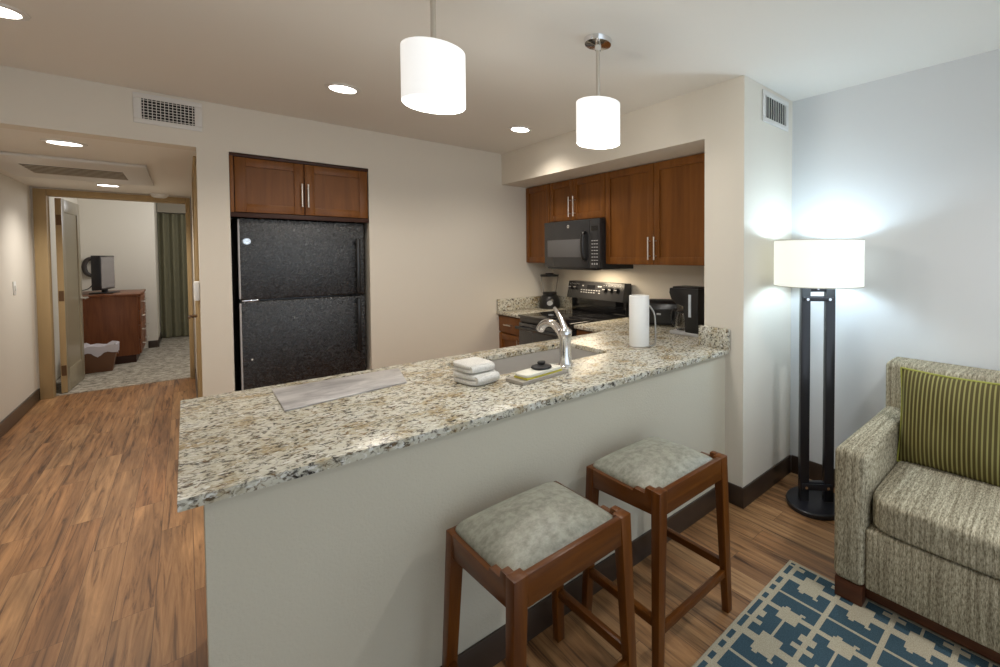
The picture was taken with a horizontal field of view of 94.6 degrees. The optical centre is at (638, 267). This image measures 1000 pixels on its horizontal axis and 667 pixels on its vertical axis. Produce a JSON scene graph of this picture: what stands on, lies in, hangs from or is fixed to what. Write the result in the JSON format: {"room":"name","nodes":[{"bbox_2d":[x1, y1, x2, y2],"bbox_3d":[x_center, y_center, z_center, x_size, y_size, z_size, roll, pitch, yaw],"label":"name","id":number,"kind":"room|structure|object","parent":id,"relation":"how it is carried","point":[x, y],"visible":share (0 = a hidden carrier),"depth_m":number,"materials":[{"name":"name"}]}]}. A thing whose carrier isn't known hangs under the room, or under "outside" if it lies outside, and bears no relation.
{"room":"hotel suite kitchen","nodes":[
{"label":"hotel suite kitchen","id":0,"kind":"room"},
{"bbox_2d":[0,173,37,421],"bbox_3d":[-2.863,0.195,1.188,9.550,2.490,0.140,1,2,44],"label":"wall","id":1,"kind":"structure","parent":0,"point":[18,361],"depth_m":4.03,"materials":[{"name":"beige paint"}]},
{"bbox_2d":[13,281,16,294],"bbox_3d":[-5.625,0.185,3.992,0.080,0.120,0.012,1,2,44],"label":"light switch","id":2,"kind":"object","parent":1,"relation":"attached to","point":[14,283],"visible":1,"depth_m":3.98,"materials":[{"name":"white plastic"}]},
{"bbox_2d":[0,389,39,438],"bbox_3d":[-2.771,1.379,1.240,9.450,0.118,0.013,1,2,44],"label":"baseboard","id":3,"kind":"structure","parent":1,"relation":"attached to","point":[7,423],"depth_m":3.96,"materials":[{"name":"brown wood"}]},
{"bbox_2d":[0,128,195,196],"bbox_3d":[-4.622,-0.839,3.764,3.398,0.060,1.369,1,2,44],"label":"ceiling","id":4,"kind":"structure","parent":0,"point":[170,169],"depth_m":3.16,"materials":[{"name":"white paint"}]},
{"bbox_2d":[40,139,87,146],"bbox_3d":[-3.590,-0.779,2.768,0.184,0.008,0.184,1,2,44],"label":"recessed light","id":5,"kind":"object","parent":4,"relation":"in","point":[51,141],"visible":1,"depth_m":2.75,"materials":[{"name":"white glass"}]},
{"bbox_2d":[0,151,153,185],"bbox_3d":[-4.595,-0.792,3.628,1.290,0.024,0.802,1,2,44],"label":"ceiling access panel","id":6,"kind":"object","parent":4,"relation":"attached to","point":[17,164],"visible":1,"depth_m":3.51,"materials":[{"name":"white paint"}]},
{"bbox_2d":[19,164,127,179],"bbox_3d":[-4.612,-0.782,3.647,0.520,0.004,0.505,1,2,44],"label":"grille","id":7,"kind":"object","parent":6,"relation":"attached to","point":[41,169],"depth_m":3.62,"materials":[{"name":"beige"}]},
{"bbox_2d":[94,184,121,186],"bbox_3d":[-5.284,-0.820,4.407,0.184,0.008,0.184,1,2,44],"label":"recessed light","id":8,"kind":"object","parent":4,"relation":"in","point":[106,185],"visible":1,"depth_m":4.40,"materials":[{"name":"white ceramic"}]},
{"bbox_2d":[149,193,168,197],"bbox_3d":[-5.443,-0.817,5.027,0.150,0.047,0.150,1,2,44],"label":"smoke detector","id":9,"kind":"object","parent":4,"relation":"attached to","point":[155,195],"visible":1,"depth_m":4.99,"materials":[{"name":"white plastic"}]},
{"bbox_2d":[30,186,195,388],"bbox_3d":[-5.474,0.060,5.290,0.120,2.550,3.684,1,2,44],"label":"wall","id":10,"kind":"structure","parent":0,"point":[31,187],"depth_m":4.54,"materials":[{"name":"beige paint"}]},
{"bbox_2d":[32,188,194,399],"bbox_3d":[-6.082,0.255,5.238,0.947,2.165,1.121,1,2,44],"label":"door","id":11,"kind":"structure","parent":10,"relation":"in","point":[67,220],"depth_m":4.73,"materials":[{"name":"beige wood"}]},
{"bbox_2d":[49,197,185,379],"bbox_3d":[-6.826,0.016,7.018,4.230,2.550,3.100,1,2,44],"label":"wall","id":12,"kind":"structure","parent":0,"point":[127,231],"depth_m":6.88,"materials":[{"name":"beige paint"}]},
{"bbox_2d":[81,257,90,276],"bbox_3d":[-8.215,-0.011,6.646,0.052,0.308,0.192,1,2,44],"label":"ring","id":13,"kind":"object","parent":12,"relation":"attached to","point":[85,261],"visible":0.48,"depth_m":6.59,"materials":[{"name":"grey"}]},
{"bbox_2d":[148,332,161,347],"bbox_3d":[-8.219,1.222,7.530,1.163,0.118,0.118,1,2,44],"label":"baseboard","id":14,"kind":"structure","parent":12,"relation":"attached to","point":[155,343],"depth_m":7.14,"materials":[{"name":"brown wood"}]},
{"bbox_2d":[191,154,202,386],"bbox_3d":[-4.141,0.270,4.213,3.298,2.182,0.100,1,2,44],"label":"wall","id":15,"kind":"structure","parent":0,"point":[195,154],"depth_m":5.02,"materials":[{"name":"beige paint"}]},
{"bbox_2d":[188,156,202,397],"bbox_3d":[-3.391,0.307,3.371,1.010,2.150,0.059,1,2,44],"label":"door","id":16,"kind":"structure","parent":15,"relation":"in","point":[194,179],"depth_m":3.04,"materials":[{"name":"beige wood"}]},
{"bbox_2d":[193,281,199,300],"bbox_3d":[-2.960,0.155,2.964,0.110,0.125,0.031,1,2,44],"label":"light switch","id":17,"kind":"object","parent":15,"relation":"attached to","point":[196,284],"visible":1,"depth_m":2.93,"materials":[{"name":"white plastic"}]},
{"bbox_2d":[195,369,197,397],"bbox_3d":[-4.560,1.294,4.574,2.170,0.118,0.013,1,2,44],"label":"baseboard","id":18,"kind":"structure","parent":15,"relation":"attached to","point":[196,383],"depth_m":4.71,"materials":[{"name":"brown wood"}]},
{"bbox_2d":[0,65,552,396],"bbox_3d":[-2.650,0.125,3.777,0.860,2.490,4.195,1,2,44],"label":"wall","id":19,"kind":"structure","parent":0,"point":[445,240],"depth_m":3.69,"materials":[{"name":"beige paint"}]},
{"bbox_2d":[132,92,201,131],"bbox_3d":[-2.970,-0.983,2.798,0.010,0.184,0.300,1,2,44],"label":"air vent","id":20,"kind":"object","parent":19,"relation":"in","point":[147,108],"visible":1,"depth_m":2.79,"materials":[{"name":"white metal"}]},
{"bbox_2d":[229,152,368,222],"bbox_3d":[-2.695,-0.582,3.508,0.666,0.438,0.831,1,2,44],"label":"upper cabinet","id":21,"kind":"object","parent":19,"relation":"attached to","point":[261,187],"visible":0.97,"depth_m":3.26,"materials":[{"name":"brown wood"}]},
{"bbox_2d":[497,296,540,310],"bbox_3d":[-1.182,0.369,4.651,0.023,0.120,0.647,1,2,44],"label":"backsplash","id":22,"kind":"structure","parent":19,"relation":"attached to","point":[522,302],"depth_m":4.58,"materials":[{"name":"beige stone"}]},
{"bbox_2d":[203,355,724,666],"bbox_3d":[-0.304,0.973,1.903,0.140,0.886,2.218,1,2,44],"label":"wall","id":23,"kind":"structure","parent":0,"point":[344,565],"depth_m":1.35,"materials":[{"name":"beige paint"}]},
{"bbox_2d":[440,455,790,666],"bbox_3d":[-0.052,1.352,2.074,0.274,0.118,2.825,1,2,44],"label":"baseboard","id":24,"kind":"structure","parent":23,"relation":"attached to","point":[490,650],"depth_m":1.99,"materials":[{"name":"brown wood"}]},
{"bbox_2d":[0,0,999,153],"bbox_3d":[-0.243,-1.101,1.408,6.152,0.080,4.220,1,2,44],"label":"ceiling","id":25,"kind":"structure","parent":0,"point":[528,63],"depth_m":2.19,"materials":[{"name":"white paint"}]},
{"bbox_2d":[0,3,30,20],"bbox_3d":[-2.651,-1.063,1.818,0.184,0.008,0.184,1,2,44],"label":"recessed light","id":26,"kind":"object","parent":25,"relation":"in","point":[6,12],"visible":1,"depth_m":1.85,"materials":[{"name":"white ceramic"}]},
{"bbox_2d":[324,82,360,94],"bbox_3d":[-1.798,-1.088,2.692,0.184,0.008,0.184,1,2,44],"label":"recessed light","id":27,"kind":"object","parent":25,"relation":"in","point":[342,88],"visible":1,"depth_m":2.68,"materials":[{"name":"white ceramic"}]},
{"bbox_2d":[400,0,465,113],"bbox_3d":[-0.722,-0.819,1.560,0.208,0.488,0.208,1,2,44],"label":"pendant lamp","id":28,"kind":"object","parent":25,"relation":"hanging from","point":[433,75],"visible":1,"depth_m":1.49,"materials":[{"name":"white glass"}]},
{"bbox_2d":[403,95,463,112],"bbox_3d":[-0.722,-0.583,1.566,0.198,0.003,0.198,1,2,44],"label":"diffuser","id":29,"kind":"object","parent":28,"relation":"attached to","point":[424,103],"depth_m":1.56,"materials":[{"name":"white"}]},
{"bbox_2d":[508,126,531,132],"bbox_3d":[-0.950,-1.113,3.560,0.184,0.008,0.184,1,2,44],"label":"recessed light","id":30,"kind":"object","parent":25,"relation":"in","point":[520,129],"visible":1,"depth_m":3.55,"materials":[{"name":"white glass"}]},
{"bbox_2d":[576,33,619,148],"bbox_3d":[-0.190,-0.835,2.104,0.208,0.488,0.208,1,2,44],"label":"pendant lamp","id":31,"kind":"object","parent":25,"relation":"hanging from","point":[597,117],"visible":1,"depth_m":2.04,"materials":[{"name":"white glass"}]},
{"bbox_2d":[578,138,618,147],"bbox_3d":[-0.190,-0.598,2.110,0.198,0.003,0.198,1,2,44],"label":"diffuser","id":32,"kind":"object","parent":31,"relation":"attached to","point":[583,142],"depth_m":2.11,"materials":[{"name":"white"}]},
{"bbox_2d":[0,335,999,666],"bbox_3d":[-3.272,1.404,3.985,14.000,0.084,4.870,1,2,44],"label":"floor","id":33,"kind":"structure","parent":0,"point":[100,566],"depth_m":2.21,"materials":[{"name":"brown wood"}]},
{"bbox_2d":[84,341,118,373],"bbox_3d":[-6.892,1.142,5.653,0.246,0.364,0.328,1,2,44],"label":"waste bin","id":34,"kind":"object","parent":33,"relation":"on","point":[98,357],"visible":0.81,"depth_m":5.61,"materials":[{"name":"brown wicker"}]},
{"bbox_2d":[82,289,148,363],"bbox_3d":[-7.572,0.833,6.370,1.235,0.955,0.669,1,2,44],"label":"dresser","id":35,"kind":"object","parent":33,"relation":"on","point":[120,316],"visible":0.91,"depth_m":6.03,"materials":[{"name":"brown wood"}]},
{"bbox_2d":[89,256,119,293],"bbox_3d":[-7.513,0.094,6.223,0.220,0.530,0.640,-1,2,-39],"label":"television","id":36,"kind":"object","parent":35,"relation":"on","point":[102,267],"visible":1,"depth_m":6.08,"materials":[{"name":"black plastic"}]},
{"bbox_2d":[231,218,365,390],"bbox_3d":[-2.759,0.505,3.610,0.790,1.738,0.770,1,2,44],"label":"refrigerator","id":37,"kind":"object","parent":33,"relation":"on","point":[299,285],"visible":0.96,"depth_m":3.33,"materials":[{"name":"black metal"}]},
{"bbox_2d":[499,315,520,347],"bbox_3d":[-1.031,0.904,4.527,0.430,0.885,0.688,1,2,44],"label":"base cabinet","id":38,"kind":"object","parent":33,"relation":"on","point":[508,336],"visible":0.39,"depth_m":4.32,"materials":[{"name":"brown wood"}]},
{"bbox_2d":[497,307,570,317],"bbox_3d":[-1.027,0.447,4.517,0.436,0.028,0.677,1,2,44],"label":"countertop","id":39,"kind":"structure","parent":38,"relation":"on","point":[512,313],"depth_m":4.41,"materials":[{"name":"stone"}]},
{"bbox_2d":[539,273,559,308],"bbox_3d":[-0.938,0.241,4.699,0.221,0.373,0.218,1,2,44],"label":"blender","id":40,"kind":"object","parent":39,"relation":"on","point":[549,299],"visible":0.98,"depth_m":4.63,"materials":[{"name":"black plastic"}]},
{"bbox_2d":[541,276,558,294],"bbox_3d":[-0.940,0.188,4.698,0.186,0.193,0.186,1,2,44],"label":"jar","id":41,"kind":"object","parent":40,"relation":"on","point":[549,283],"depth_m":4.63,"materials":[{"name":"clear glass"}]},
{"bbox_2d":[442,481,636,666],"bbox_3d":[-0.310,1.090,1.397,0.421,0.678,0.460,1,2,43],"label":"bar stool","id":42,"kind":"object","parent":33,"relation":"on","point":[523,548],"visible":1,"depth_m":1.33,"materials":[{"name":"brown wood"}]},
{"bbox_2d":[455,482,612,570],"bbox_3d":[-0.318,0.808,1.397,0.367,0.115,0.386,1,2,43],"label":"seat cushion","id":43,"kind":"object","parent":42,"relation":"on","point":[520,532],"depth_m":1.32,"materials":[{"name":"fabric"}]},
{"bbox_2d":[515,280,630,344],"bbox_3d":[-0.608,0.751,4.052,0.824,1.215,0.734,1,2,44],"label":"electric range","id":44,"kind":"object","parent":33,"relation":"on","point":[592,301],"visible":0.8,"depth_m":4.05,"materials":[{"name":"black metal"}]},
{"bbox_2d":[518,309,625,325],"bbox_3d":[-0.613,0.444,4.040,0.804,0.020,0.615,1,2,44],"label":"cooktop","id":45,"kind":"object","parent":44,"relation":"in","point":[572,317],"depth_m":4.02,"materials":[{"name":"grey ceramic"}]},
{"bbox_2d":[577,329,595,335],"bbox_3d":[-0.126,0.926,3.644,0.438,0.885,0.688,1,2,44],"label":"base cabinet","id":46,"kind":"object","parent":33,"relation":"on","point":[579,331],"visible":0.02,"depth_m":3.51,"materials":[{"name":"brown wood"}]},
{"bbox_2d":[582,436,731,666],"bbox_3d":[0.078,1.078,1.805,0.421,0.678,0.460,1,2,44],"label":"bar stool","id":47,"kind":"object","parent":33,"relation":"on","point":[655,475],"visible":0.99,"depth_m":1.70,"materials":[{"name":"brown wood"}]},
{"bbox_2d":[593,436,712,488],"bbox_3d":[0.069,0.797,1.805,0.367,0.115,0.386,1,2,44],"label":"seat cushion","id":48,"kind":"object","parent":47,"relation":"on","point":[654,462],"depth_m":1.72,"materials":[{"name":"fabric"}]},
{"bbox_2d":[773,239,864,520],"bbox_3d":[1.043,0.617,2.585,0.490,1.554,0.490,0,2,4],"label":"floor lamp","id":49,"kind":"object","parent":33,"relation":"on","point":[826,266],"visible":0.98,"depth_m":2.55,"materials":[{"name":"black metal"}]},
{"bbox_2d":[692,560,999,666],"bbox_3d":[0.819,1.440,0.702,2.113,0.010,1.904,1,2,44],"label":"area rug","id":50,"kind":"object","parent":33,"relation":"on","point":[798,619],"visible":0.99,"depth_m":1.69,"materials":[{"name":"blue carpet"}]},
{"bbox_2d":[834,357,999,663],"bbox_3d":[1.800,0.965,1.581,1.818,0.908,0.913,1,2,44],"label":"sofa","id":51,"kind":"object","parent":33,"relation":"on","point":[919,542],"visible":0.62,"depth_m":1.75,"materials":[{"name":"fabric"}]},
{"bbox_2d":[873,461,999,579],"bbox_3d":[1.431,0.994,1.760,0.775,0.158,0.644,1,2,44],"label":"seat cushion","id":52,"kind":"object","parent":51,"relation":"on","point":[950,520],"depth_m":1.70,"materials":[{"name":"fabric"}]},
{"bbox_2d":[897,367,999,486],"bbox_3d":[1.431,0.710,1.971,0.192,0.450,0.484,-1,2,-39],"label":"throw pillow","id":53,"kind":"object","parent":51,"relation":"on","point":[949,424],"visible":0.97,"depth_m":1.94,"materials":[{"name":"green fabric"}]},
{"bbox_2d":[919,368,999,382],"bbox_3d":[1.673,0.709,2.001,0.775,0.417,0.198,1,2,44],"label":"cushion","id":54,"kind":"object","parent":51,"relation":"on","point":[953,372],"depth_m":2.10,"materials":[{"name":"fabric"}]},
{"bbox_2d":[501,88,704,187],"bbox_3d":[-0.271,-0.972,3.790,2.488,0.308,0.607,1,2,44],"label":"wall","id":55,"kind":"structure","parent":0,"point":[673,128],"depth_m":3.25,"materials":[{"name":"beige paint"}]},
{"bbox_2d":[704,75,792,487],"bbox_3d":[0.720,0.143,2.854,0.275,2.490,0.607,1,2,44],"label":"wall","id":56,"kind":"structure","parent":0,"point":[748,159],"depth_m":2.65,"materials":[{"name":"beige paint"}]},
{"bbox_2d":[698,325,729,349],"bbox_3d":[0.458,0.419,2.674,0.215,0.120,0.023,1,2,44],"label":"backsplash","id":57,"kind":"structure","parent":56,"relation":"attached to","point":[716,337],"depth_m":2.66,"materials":[{"name":"beige stone"}]},
{"bbox_2d":[762,89,788,131],"bbox_3d":[0.862,-0.980,2.768,0.010,0.190,0.336,1,2,44],"label":"air vent","id":58,"kind":"object","parent":56,"relation":"in","point":[775,110],"visible":1,"depth_m":2.76,"materials":[{"name":"white metal"}]},
{"bbox_2d":[553,49,999,468],"bbox_3d":[1.242,0.142,2.852,6.002,2.490,0.120,1,2,44],"label":"wall","id":59,"kind":"structure","parent":0,"point":[907,165],"depth_m":2.53,"materials":[{"name":"white paint"}]},
{"bbox_2d":[526,184,549,262],"bbox_3d":[-0.908,-0.444,4.617,0.430,0.785,0.335,1,2,44],"label":"upper cabinet","id":60,"kind":"object","parent":59,"relation":"attached to","point":[538,197],"visible":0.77,"depth_m":4.52,"materials":[{"name":"brown wood"}]},
{"bbox_2d":[558,296,571,308],"bbox_3d":[-0.812,0.365,4.761,0.398,0.120,0.023,1,2,44],"label":"backsplash","id":61,"kind":"structure","parent":59,"relation":"attached to","point":[566,302],"depth_m":4.71,"materials":[{"name":"beige stone"}]},
{"bbox_2d":[550,173,604,221],"bbox_3d":[-0.471,-0.633,4.160,0.814,0.385,0.371,1,2,44],"label":"upper cabinet","id":62,"kind":"object","parent":59,"relation":"attached to","point":[581,198],"visible":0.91,"depth_m":4.03,"materials":[{"name":"brown wood"}]},
{"bbox_2d":[544,218,632,269],"bbox_3d":[-0.497,-0.209,4.132,0.820,0.446,0.460,1,2,44],"label":"microwave","id":63,"kind":"object","parent":62,"relation":"attached to","point":[574,244],"visible":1,"depth_m":3.94,"materials":[{"name":"black plastic"}]},
{"bbox_2d":[605,153,704,265],"bbox_3d":[0.232,-0.416,3.479,1.139,0.785,0.371,1,2,44],"label":"upper cabinet","id":64,"kind":"object","parent":59,"relation":"attached to","point":[655,212],"visible":0.78,"depth_m":3.35,"materials":[{"name":"brown wood"}]},
{"bbox_2d":[791,455,834,487],"bbox_3d":[2.191,1.353,1.867,3.226,0.118,0.013,1,2,44],"label":"baseboard","id":65,"kind":"structure","parent":59,"relation":"attached to","point":[815,469],"depth_m":2.89,"materials":[{"name":"brown wood"}]},
{"bbox_3d":[-7.103,-1.289,6.831,4.450,0.070,3.700,1,2,44],"label":"ceiling","id":66,"kind":"structure","parent":0,"visible":0},
{"bbox_2d":[157,203,188,337],"bbox_3d":[-7.863,-0.031,8.553,0.280,2.525,1.910,1,2,44],"label":"curtain","id":67,"kind":"object","parent":66,"relation":"hanging from","point":[171,218],"visible":0.23,"depth_m":7.99,"materials":[{"name":"green fabric"}]},
{"bbox_3d":[-0.436,0.958,2.477,0.815,0.885,2.775,1,2,44],"label":"cabinet","id":68,"kind":"object","parent":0,"visible":0},
{"bbox_2d":[177,317,728,512],"bbox_3d":[-0.543,0.499,2.515,1.404,0.028,2.867,1,2,44],"label":"countertop","id":69,"kind":"structure","parent":68,"relation":"on","point":[231,444],"depth_m":1.58,"materials":[{"name":"stone"}]},
{"bbox_2d":[272,368,406,411],"bbox_3d":[-1.214,0.501,1.869,0.360,0.006,0.484,1,2,44],"label":"towel","id":70,"kind":"object","parent":69,"relation":"on","point":[293,397],"visible":1,"depth_m":1.83,"materials":[{"name":"fabric"}]},
{"bbox_2d":[453,369,499,385],"bbox_3d":[-0.713,0.476,1.950,0.184,0.051,0.138,1,2,34],"label":"folded towel","id":71,"kind":"object","parent":69,"relation":"on","point":[481,378],"visible":0.8,"depth_m":1.89,"materials":[{"name":"white fabric"}]},
{"bbox_2d":[453,357,494,373],"bbox_3d":[-0.726,0.430,1.953,0.174,0.038,0.136,1,2,44],"label":"folded towel","id":72,"kind":"object","parent":71,"relation":"on","point":[472,365],"visible":1,"depth_m":1.91,"materials":[{"name":"white fabric"}]},
{"bbox_2d":[506,368,567,385],"bbox_3d":[-0.456,0.491,2.019,0.118,0.016,0.270,1,2,36],"label":"tray","id":73,"kind":"object","parent":69,"relation":"on","point":[512,379],"visible":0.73,"depth_m":1.94,"materials":[{"name":"beige ceramic"}]},
{"bbox_2d":[514,364,561,380],"bbox_3d":[-0.454,0.474,2.022,0.094,0.024,0.212,1,2,36],"label":"sponge","id":74,"kind":"object","parent":73,"relation":"on","point":[527,374],"visible":0.77,"depth_m":1.97,"materials":[{"name":"yellow"}]},
{"bbox_2d":[531,361,551,369],"bbox_3d":[-0.445,0.445,2.035,0.094,0.031,0.094,1,2,44],"label":"stopper","id":75,"kind":"object","parent":74,"relation":"on","point":[541,365],"visible":1,"depth_m":2.01,"materials":[{"name":"black rubber"}]},
{"bbox_2d":[492,347,597,374],"bbox_3d":[-0.579,0.619,2.411,0.413,0.203,0.793,1,2,44],"label":"sink","id":76,"kind":"object","parent":69,"relation":"in","point":[521,362],"visible":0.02,"depth_m":2.63,"materials":[{"name":"silver metal"}]},
{"bbox_2d":[536,307,572,367],"bbox_3d":[-0.436,0.345,2.282,0.280,0.293,0.080,1,2,44],"label":"faucet","id":77,"kind":"object","parent":69,"relation":"on","point":[564,333],"visible":0.99,"depth_m":2.20,"materials":[{"name":"silver metal"}]},
{"bbox_2d":[627,305,655,348],"bbox_3d":[0.010,0.338,2.685,0.148,0.286,0.159,1,2,44],"label":"paper towel holder","id":78,"kind":"object","parent":69,"relation":"on","point":[651,308],"visible":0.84,"depth_m":2.69,"materials":[{"name":"silver metal"}]},
{"bbox_2d":[629,294,648,346],"bbox_3d":[0.006,0.318,2.680,0.122,0.303,0.122,1,2,44],"label":"paper towel roll","id":79,"kind":"object","parent":78,"relation":"on","point":[639,303],"visible":1,"depth_m":2.63,"materials":[{"name":"white paper"}]},
{"bbox_2d":[649,299,681,326],"bbox_3d":[0.178,0.355,3.541,0.306,0.202,0.207,0,2,16],"label":"toaster","id":80,"kind":"object","parent":69,"relation":"on","point":[662,308],"visible":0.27,"depth_m":3.44,"materials":[{"name":"black plastic"}]},
{"bbox_2d":[669,285,703,336],"bbox_3d":[0.351,0.299,3.141,0.295,0.336,0.170,1,2,42],"label":"coffee maker","id":81,"kind":"object","parent":69,"relation":"on","point":[688,319],"visible":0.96,"depth_m":3.04,"materials":[{"name":"black plastic"}]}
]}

